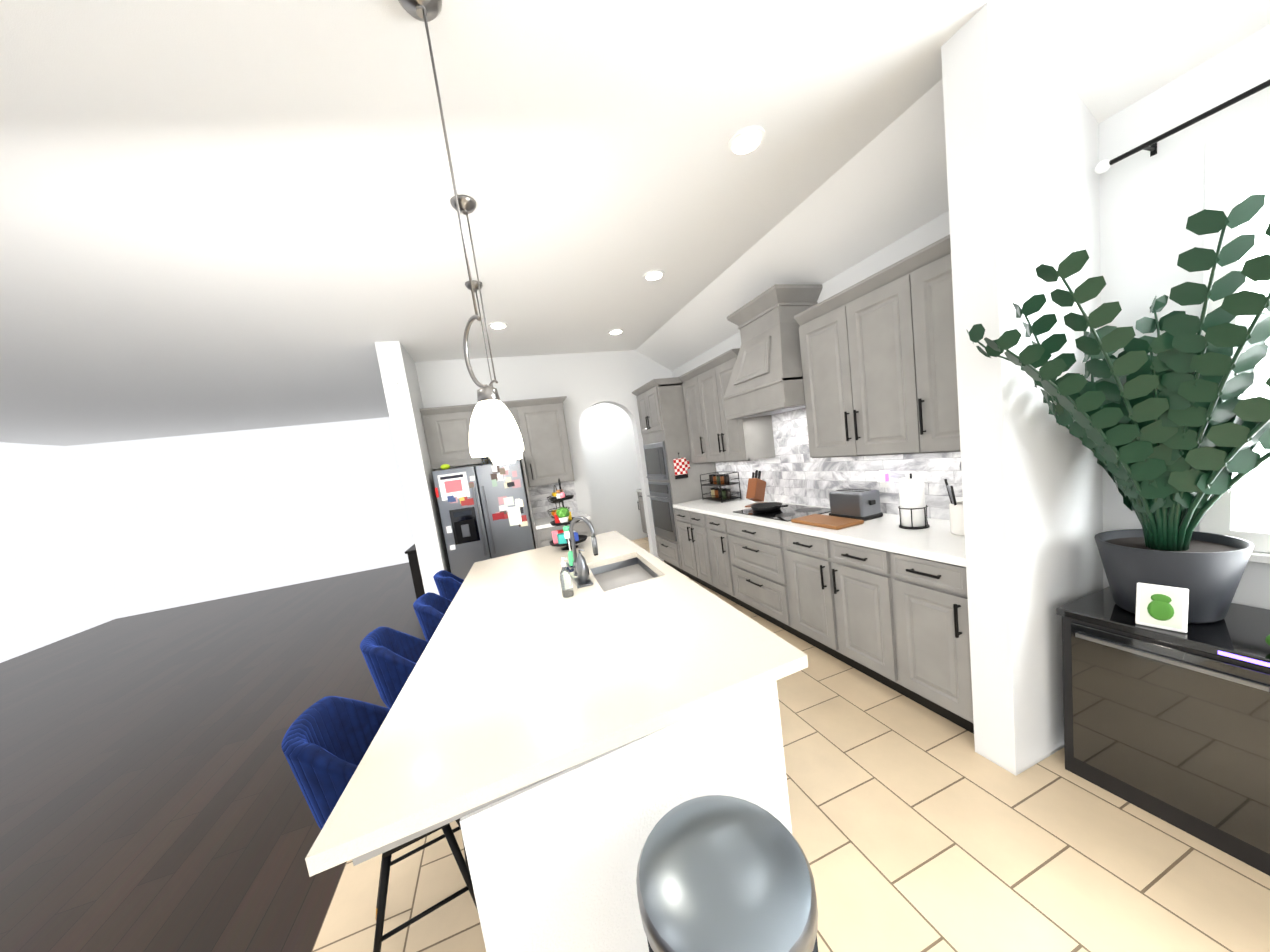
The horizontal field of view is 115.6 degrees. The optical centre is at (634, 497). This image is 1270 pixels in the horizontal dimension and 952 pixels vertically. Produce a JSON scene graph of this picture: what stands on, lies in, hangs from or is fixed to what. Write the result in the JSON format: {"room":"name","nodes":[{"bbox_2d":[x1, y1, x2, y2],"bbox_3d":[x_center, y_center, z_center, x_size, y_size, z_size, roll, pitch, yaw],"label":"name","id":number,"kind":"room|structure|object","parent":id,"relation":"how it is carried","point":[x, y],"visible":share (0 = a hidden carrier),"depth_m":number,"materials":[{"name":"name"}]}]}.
{"room":"kitchen","nodes":[
{"label":"kitchen","id":0,"kind":"room"},
{"bbox_2d":[0,562,425,951],"bbox_3d":[-3.937,2.053,1.069,5.600,0.059,14.000,-10,7,-18],"label":"floor","id":1,"kind":"structure","parent":0,"point":[152,798],"depth_m":2.56,"materials":[{"name":"brown wood"}]},
{"bbox_2d":[405,544,424,598],"bbox_3d":[-2.796,0.988,5.578,0.413,0.750,1.040,-10,7,-18],"label":"bench","id":2,"kind":"object","parent":1,"relation":"on","point":[411,552],"visible":0.23,"depth_m":5.06,"materials":[{"name":"black wood"}]},
{"bbox_2d":[375,341,450,594],"bbox_3d":[-2.928,-0.173,6.196,0.210,2.940,4.710,-10,7,-18],"label":"wall","id":3,"kind":"structure","parent":0,"point":[403,396],"depth_m":3.97,"materials":[{"name":"white paint"}]},
{"bbox_2d":[415,350,672,560],"bbox_3d":[-0.774,-0.374,5.314,3.340,2.940,0.150,-10,7,-18],"label":"wall","id":4,"kind":"structure","parent":0,"point":[583,382],"depth_m":5.17,"materials":[{"name":"white paint"}]},
{"bbox_2d":[420,396,574,486],"bbox_3d":[-1.554,-0.589,4.760,1.595,1.015,0.363,-10,7,-18],"label":"upper cabinet","id":5,"kind":"object","parent":4,"relation":"attached to","point":[542,428],"visible":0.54,"depth_m":4.70,"materials":[{"name":"grey paint"}]},
{"bbox_2d":[580,403,646,539],"bbox_3d":[-1.114,-0.511,6.989,3.790,2.940,0.150,-10,7,-18],"label":"wall","id":6,"kind":"structure","parent":0,"point":[610,454],"depth_m":7.13,"materials":[{"name":"white paint"}]},
{"bbox_2d":[0,0,1269,445],"bbox_3d":[-2.454,-1.086,1.383,9.600,0.390,14.000,-10,7,-18],"label":"ceiling","id":7,"kind":"structure","parent":0,"point":[216,216],"depth_m":1.83,"materials":[{"name":"white paint"}]},
{"bbox_2d":[398,0,523,457],"bbox_3d":[-0.526,-0.783,1.206,0.164,1.312,0.164,-10,7,-18],"label":"pendant light","id":8,"kind":"object","parent":7,"relation":"hanging from","point":[494,430],"visible":1,"depth_m":1.21,"materials":[{"name":"silver metal"}]},
{"bbox_2d":[450,195,522,461],"bbox_3d":[-0.780,-0.846,2.097,0.164,1.312,0.164,-10,7,-18],"label":"pendant light","id":9,"kind":"object","parent":7,"relation":"hanging from","point":[467,205],"visible":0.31,"depth_m":2.05,"materials":[{"name":"silver metal"}]},
{"bbox_2d":[465,280,515,464],"bbox_3d":[-1.082,-0.900,2.977,0.164,1.312,0.164,-10,7,-18],"label":"pendant light","id":10,"kind":"object","parent":7,"relation":"hanging from","point":[475,285],"visible":0.35,"depth_m":2.92,"materials":[{"name":"silver metal"}]},
{"bbox_2d":[489,322,506,328],"bbox_3d":[-1.286,-1.616,3.752,0.154,0.016,0.171,-10,7,-18],"label":"recessed light","id":11,"kind":"object","parent":7,"relation":"in","point":[495,325],"depth_m":3.76,"materials":[{"name":"white plastic"}]},
{"bbox_2d":[608,329,622,334],"bbox_3d":[-0.217,-1.840,4.439,0.179,0.016,0.177,-10,7,-18],"label":"recessed light","id":12,"kind":"object","parent":7,"relation":"in","point":[615,331],"depth_m":4.44,"materials":[{"name":"white plastic"}]},
{"bbox_2d":[643,269,664,280],"bbox_3d":[0.150,-1.747,3.135,0.176,0.016,0.185,-10,7,-18],"label":"recessed light","id":13,"kind":"object","parent":7,"relation":"in","point":[652,275],"depth_m":3.14,"materials":[{"name":"white plastic"}]},
{"bbox_2d":[728,125,764,156],"bbox_3d":[0.515,-1.657,1.856,0.177,0.016,0.182,-10,7,-18],"label":"recessed light","id":14,"kind":"object","parent":7,"relation":"in","point":[747,140],"depth_m":1.85,"materials":[{"name":"white plastic"}]},
{"bbox_2d":[311,537,1269,951],"bbox_3d":[2.148,0.989,3.093,7.400,0.060,14.000,-10,7,-18],"label":"floor","id":15,"kind":"structure","parent":0,"point":[917,827],"depth_m":1.45,"materials":[{"name":"beige tile"}]},
{"bbox_2d":[281,696,477,951],"bbox_3d":[-0.783,1.100,1.358,0.477,0.899,0.444,-10,7,-18],"label":"bar stool","id":16,"kind":"object","parent":15,"relation":"on","point":[326,742],"visible":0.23,"depth_m":1.26,"materials":[{"name":"blue fabric"}]},
{"bbox_2d":[360,627,428,708],"bbox_3d":[-0.985,1.059,1.984,0.482,0.899,0.454,-10,7,-18],"label":"bar stool","id":17,"kind":"object","parent":15,"relation":"on","point":[391,656],"visible":0.38,"depth_m":1.75,"materials":[{"name":"blue fabric"}]},
{"bbox_2d":[413,592,451,641],"bbox_3d":[-1.011,1.011,2.452,0.470,0.899,0.432,-10,7,-18],"label":"bar stool","id":18,"kind":"object","parent":15,"relation":"on","point":[430,609],"visible":0.12,"depth_m":2.23,"materials":[{"name":"blue fabric"}]},
{"bbox_2d":[433,570,463,600],"bbox_3d":[-1.186,0.970,3.048,0.488,0.899,0.463,-10,7,-18],"label":"bar stool","id":19,"kind":"object","parent":15,"relation":"on","point":[448,584],"visible":0.1,"depth_m":2.79,"materials":[{"name":"blue fabric"}]},
{"bbox_2d":[432,460,534,579],"bbox_3d":[-1.643,0.471,4.581,0.880,1.670,0.760,-10,7,-18],"label":"refrigerator","id":20,"kind":"object","parent":15,"relation":"on","point":[484,512],"visible":0.73,"depth_m":4.22,"materials":[{"name":"grey metal"}]},
{"bbox_2d":[440,464,449,469],"bbox_3d":[-2.007,-0.320,4.232,0.096,0.060,0.096,-10,7,-18],"label":"ball","id":21,"kind":"object","parent":20,"relation":"on","point":[445,466],"visible":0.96,"depth_m":4.20,"materials":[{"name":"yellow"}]},
{"bbox_2d":[481,456,488,464],"bbox_3d":[-1.675,-0.511,4.419,0.073,0.306,0.073,-10,7,-18],"label":"liquor bottle","id":22,"kind":"object","parent":20,"relation":"on","point":[485,460],"visible":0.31,"depth_m":4.40,"materials":[{"name":"clear glass"}]},
{"bbox_2d":[518,457,590,548],"bbox_3d":[-0.923,0.326,4.870,0.665,1.697,0.674,-10,7,-18],"label":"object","id":23,"kind":"object","parent":15,"relation":"on","point":[539,504],"visible":0.23,"depth_m":5.01,"materials":[{"name":"grey wood"}]},
{"bbox_2d":[547,485,569,517],"bbox_3d":[-0.931,0.058,4.794,0.268,0.410,0.350,-10,7,-18],"label":"fruit basket","id":24,"kind":"object","parent":23,"relation":"on","point":[549,497],"visible":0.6,"depth_m":4.76,"materials":[{"name":"black metal"}]},
{"bbox_2d":[551,492,556,515],"bbox_3d":[-0.928,0.080,4.797,0.176,0.287,0.228,-10,7,-18],"label":"fruit","id":25,"kind":"object","parent":24,"relation":"in","point":[554,495],"visible":0.38,"depth_m":4.73,"materials":[{"name":"orange food"}]},
{"bbox_2d":[353,699,791,951],"bbox_3d":[-0.329,0.961,2.306,1.349,0.840,2.565,-10,7,-18],"label":"kitchen island","id":26,"kind":"object","parent":15,"relation":"on","point":[554,869],"depth_m":1.07,"materials":[{"name":"stone"}]},
{"bbox_2d":[305,531,807,876],"bbox_3d":[-0.411,0.530,2.270,1.420,0.040,2.684,-10,7,-18],"label":"island countertop","id":27,"kind":"structure","parent":26,"relation":"on","point":[521,687],"depth_m":1.24,"materials":[{"name":"white stone"}]},
{"bbox_2d":[560,557,573,597],"bbox_3d":[-0.364,0.416,2.088,0.059,0.209,0.060,-10,7,-18],"label":"soap pump","id":28,"kind":"object","parent":27,"relation":"on","point":[566,584],"visible":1,"depth_m":2.07,"materials":[{"name":"white"}]},
{"bbox_2d":[549,479,586,549],"bbox_3d":[-0.572,0.133,3.238,0.310,0.574,0.310,-10,7,-18],"label":"tiered tray","id":29,"kind":"object","parent":27,"relation":"on","point":[582,538],"visible":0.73,"depth_m":3.19,"materials":[{"name":"black metal"}]},
{"bbox_2d":[552,489,578,543],"bbox_3d":[-0.586,0.153,3.228,0.200,0.425,0.212,-10,7,-18],"label":"decorations","id":30,"kind":"object","parent":29,"relation":"on","point":[562,515],"visible":0.94,"depth_m":3.17,"materials":[{"name":"multicoloured"}]},
{"bbox_2d":[563,526,573,565],"bbox_3d":[-0.441,0.329,2.692,0.048,0.270,0.047,-10,7,-18],"label":"dish brush","id":31,"kind":"object","parent":27,"relation":"on","point":[567,536],"visible":0.73,"depth_m":2.68,"materials":[{"name":"green plastic"}]},
{"bbox_2d":[566,516,597,575],"bbox_3d":[-0.333,0.297,2.396,0.188,0.367,0.179,-10,7,-18],"label":"gooseneck faucet","id":32,"kind":"object","parent":27,"relation":"on","point":[593,536],"visible":0.92,"depth_m":2.39,"materials":[{"name":"silver metal"}]},
{"bbox_2d":[571,565,592,587],"bbox_3d":[-0.304,0.450,2.291,0.097,0.082,0.180,-10,7,-18],"label":"sink caddy","id":33,"kind":"object","parent":27,"relation":"on","point":[578,584],"visible":0.5,"depth_m":2.23,"materials":[{"name":"silver metal"}]},
{"bbox_2d":[576,549,588,583],"bbox_3d":[-0.300,0.385,2.250,0.061,0.191,0.064,-10,7,-18],"label":"soap pump","id":34,"kind":"object","parent":33,"relation":"in","point":[582,570],"visible":1,"depth_m":2.23,"materials":[{"name":"silver metal"}]},
{"bbox_2d":[588,555,664,590],"bbox_3d":[-0.060,0.574,2.477,0.436,0.212,0.694,-10,7,-18],"label":"sink","id":35,"kind":"object","parent":27,"relation":"in","point":[620,572],"depth_m":2.67,"materials":[{"name":"silver metal"}]},
{"bbox_2d":[637,493,647,536],"bbox_3d":[0.471,0.293,7.218,0.638,0.874,0.520,-10,7,-18],"label":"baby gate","id":36,"kind":"object","parent":15,"relation":"on","point":[642,512],"depth_m":7.22,"materials":[{"name":"wood"}]},
{"bbox_2d":[632,377,717,576],"bbox_3d":[0.546,-0.254,5.171,0.695,2.375,0.790,-10,7,-18],"label":"tall cabinet","id":37,"kind":"object","parent":15,"relation":"on","point":[662,417],"visible":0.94,"depth_m":4.82,"materials":[{"name":"grey wood"}]},
{"bbox_2d":[673,453,689,478],"bbox_3d":[0.553,-0.376,4.728,0.200,0.308,0.032,-10,7,-18],"label":"oven mitt","id":38,"kind":"object","parent":37,"relation":"hanging from","point":[681,466],"visible":0.98,"depth_m":4.71,"materials":[{"name":"fabric"}]},
{"bbox_2d":[673,506,696,581],"bbox_3d":[0.878,0.517,4.666,0.638,0.875,0.430,-10,7,-18],"label":"base cabinet","id":39,"kind":"object","parent":15,"relation":"on","point":[685,532],"depth_m":4.55,"materials":[{"name":"grey wood"}]},
{"bbox_2d":[689,510,712,589],"bbox_3d":[1.004,0.540,4.300,0.638,0.875,0.345,-10,7,-18],"label":"base cabinet","id":40,"kind":"object","parent":15,"relation":"on","point":[696,519],"depth_m":4.21,"materials":[{"name":"grey wood"}]},
{"bbox_2d":[705,514,732,600],"bbox_3d":[1.119,0.561,3.965,0.638,0.875,0.365,-10,7,-18],"label":"base cabinet","id":41,"kind":"object","parent":15,"relation":"on","point":[714,524],"depth_m":3.87,"materials":[{"name":"grey wood"}]},
{"bbox_2d":[636,795,817,951],"bbox_3d":[0.229,1.112,0.895,0.372,0.696,0.372,-10,7,-18],"label":"trash can","id":42,"kind":"object","parent":15,"relation":"on","point":[719,873],"visible":1,"depth_m":0.81,"materials":[{"name":"grey metal"}]},
{"bbox_2d":[725,518,792,633],"bbox_3d":[1.303,0.594,3.429,0.638,0.875,0.770,-10,7,-18],"label":"base cabinet","id":43,"kind":"object","parent":15,"relation":"on","point":[756,552],"depth_m":3.28,"materials":[{"name":"grey wood"}]},
{"bbox_2d":[781,530,896,691],"bbox_3d":[1.565,0.642,2.667,0.638,0.875,0.845,-10,7,-18],"label":"base cabinet","id":44,"kind":"object","parent":15,"relation":"on","point":[883,599],"depth_m":2.48,"materials":[{"name":"grey wood"}]},
{"bbox_2d":[673,498,965,565],"bbox_3d":[1.253,0.147,3.337,0.643,0.040,3.138,-10,7,-18],"label":"countertop","id":45,"kind":"structure","parent":44,"relation":"on","point":[935,541],"depth_m":2.36,"materials":[{"name":"white stone"}]},
{"bbox_2d":[700,472,740,502],"bbox_3d":[0.962,-0.120,4.533,0.249,0.304,0.430,-10,7,-18],"label":"spice rack","id":46,"kind":"object","parent":45,"relation":"on","point":[720,493],"visible":1,"depth_m":4.45,"materials":[{"name":"black metal"}]},
{"bbox_2d":[745,470,765,506],"bbox_3d":[1.159,-0.090,3.854,0.238,0.336,0.110,-13,8,-38],"label":"knife block","id":47,"kind":"object","parent":45,"relation":"on","point":[756,487],"visible":0.98,"depth_m":3.83,"materials":[{"name":"brown wood"}]},
{"bbox_2d":[733,502,829,521],"bbox_3d":[1.240,0.118,3.388,0.490,0.009,0.730,-10,7,-18],"label":"cooktop","id":48,"kind":"object","parent":45,"relation":"in","point":[785,514],"depth_m":3.28,"materials":[{"name":"black glass"}]},
{"bbox_2d":[750,502,787,511],"bbox_3d":[1.178,0.079,3.409,0.270,0.079,0.457,-10,7,-18],"label":"frying pan","id":49,"kind":"object","parent":48,"relation":"on","point":[767,507],"visible":1,"depth_m":3.46,"materials":[{"name":"black metal"}]},
{"bbox_2d":[791,514,863,529],"bbox_3d":[1.317,0.167,2.766,0.230,0.025,0.420,-10,7,-18],"label":"cutting board","id":50,"kind":"object","parent":45,"relation":"on","point":[829,522],"visible":1,"depth_m":2.70,"materials":[{"name":"brown wood"}]},
{"bbox_2d":[829,488,882,520],"bbox_3d":[1.543,0.046,2.810,0.190,0.192,0.300,-10,7,-18],"label":"toaster","id":51,"kind":"object","parent":45,"relation":"on","point":[860,504],"visible":0.94,"depth_m":2.71,"materials":[{"name":"silver metal"}]},
{"bbox_2d":[898,473,929,529],"bbox_3d":[1.635,0.019,2.358,0.150,0.318,0.150,-10,7,-18],"label":"paper towel holder","id":52,"kind":"object","parent":45,"relation":"on","point":[913,506],"visible":1,"depth_m":2.31,"materials":[{"name":"white paper"}]},
{"bbox_2d":[944,462,964,535],"bbox_3d":[1.716,-0.006,2.103,0.165,0.399,0.137,-10,7,-18],"label":"utensil crock","id":53,"kind":"object","parent":45,"relation":"on","point":[956,513],"visible":0.27,"depth_m":2.09,"materials":[{"name":"white ceramic"}]},
{"bbox_2d":[889,550,973,733],"bbox_3d":[1.764,0.678,2.087,0.638,0.875,0.383,-10,7,-18],"label":"base cabinet","id":54,"kind":"object","parent":15,"relation":"on","point":[931,619],"depth_m":1.97,"materials":[{"name":"grey wood"}]},
{"bbox_2d":[1056,586,1269,875],"bbox_3d":[2.209,0.811,1.027,0.452,0.720,1.500,-10,7,-18],"label":"console","id":55,"kind":"object","parent":15,"relation":"on","point":[1171,727],"visible":0.83,"depth_m":1.38,"materials":[{"name":"black glass"}]},
{"bbox_2d":[1135,582,1188,632],"bbox_3d":[1.839,0.385,1.397,0.056,0.157,0.110,-11,7,-30],"label":"card","id":56,"kind":"object","parent":55,"relation":"on","point":[1162,607],"visible":1,"depth_m":1.38,"materials":[{"name":"white paper"}]},
{"bbox_2d":[1094,529,1253,623],"bbox_3d":[1.973,0.290,1.485,0.350,0.270,0.350,-10,7,-18],"label":"plant pot","id":57,"kind":"object","parent":55,"relation":"on","point":[1206,569],"visible":0.83,"depth_m":1.39,"materials":[{"name":"grey"}]},
{"bbox_2d":[966,194,1269,550],"bbox_3d":[1.757,-0.258,1.083,0.855,1.013,1.191,-10,7,-18],"label":"plant","id":58,"kind":"object","parent":57,"relation":"in","point":[1168,437],"visible":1,"depth_m":1.27,"materials":[{"name":"green plant"}]},
{"bbox_2d":[1265,635,1269,645],"bbox_3d":[1.938,0.429,1.179,0.060,0.073,0.085,-10,7,-18],"label":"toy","id":59,"kind":"object","parent":55,"relation":"on","point":[1267,639],"visible":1,"depth_m":1.21,"materials":[{"name":"green"}]},
{"bbox_2d":[672,25,1269,609],"bbox_3d":[2.370,-0.187,1.083,0.150,2.630,10.200,-10,7,-18],"label":"wall","id":60,"kind":"structure","parent":0,"point":[1148,205],"depth_m":1.52,"materials":[{"name":"white paint"}]},
{"bbox_2d":[679,348,774,462],"bbox_3d":[0.926,-0.891,4.228,0.363,1.020,1.118,-10,7,-18],"label":"upper cabinet","id":61,"kind":"object","parent":60,"relation":"attached to","point":[714,435],"visible":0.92,"depth_m":4.02,"materials":[{"name":"grey paint"}]},
{"bbox_2d":[723,284,822,419],"bbox_3d":[1.122,-1.138,3.269,0.510,0.879,0.780,-10,7,-18],"label":"wood range hood","id":62,"kind":"object","parent":60,"relation":"attached to","point":[766,378],"visible":0.83,"depth_m":3.04,"materials":[{"name":"grey paint"}]},
{"bbox_2d":[715,408,962,519],"bbox_3d":[1.473,-0.333,3.383,0.050,0.832,3.138,-10,7,-18],"label":"backsplash","id":63,"kind":"structure","parent":60,"relation":"attached to","point":[793,471],"depth_m":3.24,"materials":[{"name":"tile"}]},
{"bbox_2d":[794,234,960,457],"bbox_3d":[1.563,-0.775,2.374,0.363,1.020,1.226,-10,7,-18],"label":"upper cabinet","id":64,"kind":"object","parent":60,"relation":"attached to","point":[878,358],"visible":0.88,"depth_m":2.28,"materials":[{"name":"grey paint"}]},
{"bbox_2d":[1095,79,1269,173],"bbox_3d":[2.292,-1.228,0.357,0.106,0.044,2.642,-10,7,-18],"label":"curtain rod","id":65,"kind":"object","parent":60,"relation":"attached to","point":[1103,166],"visible":1,"depth_m":1.41,"materials":[{"name":"black metal"}]},
{"bbox_2d":[1199,115,1269,563],"bbox_3d":[2.518,-0.451,0.434,0.210,1.470,2.310,-10,7,-18],"label":"window","id":66,"kind":"structure","parent":60,"relation":"in","point":[1260,497],"depth_m":1.41,"materials":[{"name":"white glass"}]},
{"bbox_2d":[941,2,1102,775],"bbox_3d":[1.703,-0.322,1.717,0.660,2.940,0.155,-10,7,-18],"label":"wall column","id":67,"kind":"structure","parent":0,"point":[1022,138],"depth_m":1.60,"materials":[{"name":"white paint"}]}
]}

